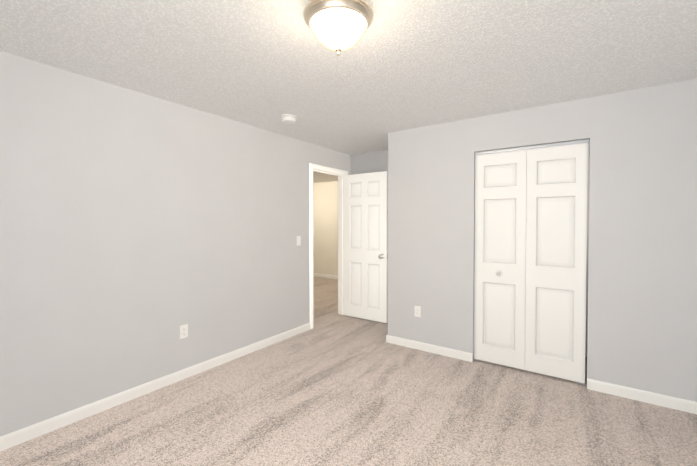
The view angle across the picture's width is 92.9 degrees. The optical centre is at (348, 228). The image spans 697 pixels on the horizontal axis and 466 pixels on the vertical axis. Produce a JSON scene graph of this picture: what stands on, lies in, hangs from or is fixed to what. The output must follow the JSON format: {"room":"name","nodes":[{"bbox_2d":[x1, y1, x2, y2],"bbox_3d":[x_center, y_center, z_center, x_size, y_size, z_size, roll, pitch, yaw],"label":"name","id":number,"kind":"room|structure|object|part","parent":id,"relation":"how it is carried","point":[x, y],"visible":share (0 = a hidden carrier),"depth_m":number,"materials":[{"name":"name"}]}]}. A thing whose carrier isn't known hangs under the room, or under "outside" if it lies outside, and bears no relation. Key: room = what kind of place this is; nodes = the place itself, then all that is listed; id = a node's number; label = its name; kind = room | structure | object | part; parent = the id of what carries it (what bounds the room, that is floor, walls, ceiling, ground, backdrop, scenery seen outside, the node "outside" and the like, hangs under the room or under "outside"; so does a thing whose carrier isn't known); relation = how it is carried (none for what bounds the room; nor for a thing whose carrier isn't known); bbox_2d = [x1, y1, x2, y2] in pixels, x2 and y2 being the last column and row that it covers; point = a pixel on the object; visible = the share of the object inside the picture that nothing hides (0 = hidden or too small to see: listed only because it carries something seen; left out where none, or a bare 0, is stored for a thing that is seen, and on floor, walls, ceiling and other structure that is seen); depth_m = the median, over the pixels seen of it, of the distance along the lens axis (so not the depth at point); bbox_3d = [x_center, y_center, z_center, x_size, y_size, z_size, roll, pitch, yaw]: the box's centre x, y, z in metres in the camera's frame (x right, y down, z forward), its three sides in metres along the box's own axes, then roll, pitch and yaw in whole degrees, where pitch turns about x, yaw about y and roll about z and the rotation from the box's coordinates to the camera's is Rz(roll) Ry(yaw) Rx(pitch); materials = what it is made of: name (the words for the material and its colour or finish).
{"room":"empty bedroom","nodes":[
{"label":"empty bedroom","id":0,"kind":"room"},
{"bbox_2d":[0,51,349,435],"bbox_3d":[-1.427,0.118,2.962,0.120,2.360,5.154,1,1,35],"label":"wall","id":1,"kind":"structure","parent":0,"point":[138,230],"depth_m":2.51,"materials":[{"name":"grey paint"}]},
{"bbox_2d":[0,323,309,450],"bbox_3d":[-1.634,1.263,2.568,0.014,0.083,4.000,1,1,35],"label":"baseboard","id":2,"kind":"structure","parent":1,"relation":"attached to","point":[17,437],"depth_m":2.50,"materials":[{"name":"white wood"}]},
{"bbox_2d":[180,324,187,338],"bbox_3d":[-1.423,0.890,2.869,0.008,0.115,0.070,1,1,35],"label":"outlet","id":3,"kind":"object","parent":1,"relation":"attached to","point":[183,331],"visible":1,"depth_m":2.87,"materials":[{"name":"white plastic"}]},
{"bbox_2d":[297,236,300,245],"bbox_3d":[-0.599,0.147,4.026,0.022,0.115,0.070,1,1,35],"label":"light switch","id":4,"kind":"object","parent":1,"relation":"attached to","point":[298,240],"visible":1,"depth_m":4.02,"materials":[{"name":"white plastic"}]},
{"bbox_2d":[309,163,347,328],"bbox_3d":[-0.297,0.217,4.572,0.140,2.110,0.845,1,1,35],"label":"door frame","id":5,"kind":"structure","parent":1,"relation":"attached to","point":[340,244],"depth_m":4.80,"materials":[{"name":"white wood"}]},
{"bbox_2d":[344,171,387,322],"bbox_3d":[0.229,0.246,4.607,0.718,2.020,0.176,1,1,35],"label":"bedroom door","id":6,"kind":"structure","parent":1,"relation":"in","point":[365,245],"depth_m":4.58,"materials":[{"name":"white wood"}]},
{"bbox_2d":[313,181,337,275],"bbox_3d":[-0.100,0.037,7.904,3.600,2.360,0.120,1,1,35],"label":"wall","id":7,"kind":"structure","parent":0,"point":[325,227],"depth_m":8.15,"materials":[{"name":"beige paint"}]},
{"bbox_2d":[313,273,337,278],"bbox_3d":[-0.138,1.176,7.868,3.600,0.083,0.014,1,1,35],"label":"baseboard","id":8,"kind":"structure","parent":7,"relation":"attached to","point":[325,276],"depth_m":8.16,"materials":[{"name":"white wood"}]},
{"bbox_2d":[0,276,696,465],"bbox_3d":[-0.651,1.334,3.841,7.610,0.100,7.450,1,1,35],"label":"floor","id":9,"kind":"structure","parent":0,"point":[332,387],"depth_m":2.29,"materials":[{"name":"carpet"}]},
{"bbox_2d":[0,0,696,182],"bbox_3d":[-0.651,-1.126,3.800,7.610,0.100,7.450,1,1,35],"label":"ceiling","id":10,"kind":"structure","parent":0,"point":[400,65],"depth_m":2.00,"materials":[{"name":"white paint"}]},
{"bbox_2d":[280,114,296,123],"bbox_3d":[-0.568,-1.037,3.152,0.158,0.056,0.158,1,1,35],"label":"smoke detector","id":11,"kind":"object","parent":10,"relation":"attached to","point":[288,118],"visible":1,"depth_m":3.10,"materials":[{"name":"white plastic"}]},
{"bbox_2d":[303,0,372,55],"bbox_3d":[-0.048,-0.932,1.579,0.332,0.216,0.332,1,1,35],"label":"ceiling light","id":12,"kind":"object","parent":10,"relation":"attached to","point":[363,8],"depth_m":1.49,"materials":[{"name":"white glass"}]},
{"bbox_3d":[-0.048,-0.914,1.579,0.268,0.118,0.268,1,1,35],"label":"ceiling light shade","id":13,"kind":"part","parent":12,"relation":"part of","materials":[{"name":"white glass"}]},
{"bbox_2d":[350,141,589,356],"bbox_3d":[1.608,0.102,3.913,3.770,2.360,0.120,1,1,35],"label":"wall","id":14,"kind":"structure","parent":0,"point":[370,162],"depth_m":4.65,"materials":[{"name":"grey paint"}]},
{"bbox_2d":[388,79,696,401],"bbox_3d":[1.597,0.117,2.996,2.739,2.360,0.110,1,1,35],"label":"wall","id":15,"kind":"structure","parent":0,"point":[642,289],"depth_m":2.62,"materials":[{"name":"grey paint"}]},
{"bbox_2d":[414,306,420,316],"bbox_3d":[0.737,0.884,3.537,0.070,0.115,0.008,1,1,35],"label":"outlet","id":16,"kind":"object","parent":15,"relation":"attached to","point":[417,311],"visible":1,"depth_m":3.53,"materials":[{"name":"white plastic"}]},
{"bbox_2d":[386,335,472,361],"bbox_3d":[0.815,1.248,3.484,0.948,0.083,0.014,1,1,35],"label":"baseboard","id":17,"kind":"structure","parent":15,"relation":"attached to","point":[447,352],"depth_m":3.44,"materials":[{"name":"white wood"}]},
{"bbox_2d":[474,139,588,385],"bbox_3d":[1.593,0.281,2.968,0.894,2.033,0.072,1,1,35],"label":"bifold closet door","id":18,"kind":"structure","parent":15,"relation":"in","point":[530,258],"depth_m":2.94,"materials":[{"name":"white wood"}]},
{"bbox_2d":[587,378,696,413],"bbox_3d":[2.313,1.265,2.439,0.905,0.083,0.014,1,1,35],"label":"baseboard","id":19,"kind":"structure","parent":15,"relation":"attached to","point":[684,405],"depth_m":2.49,"materials":[{"name":"white wood"}]},
{"bbox_2d":[585,357,586,382],"bbox_3d":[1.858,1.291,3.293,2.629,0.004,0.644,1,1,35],"label":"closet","id":20,"kind":"object","parent":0,"point":[585,369],"depth_m":3.03,"materials":[{"name":"grey"}]}
]}

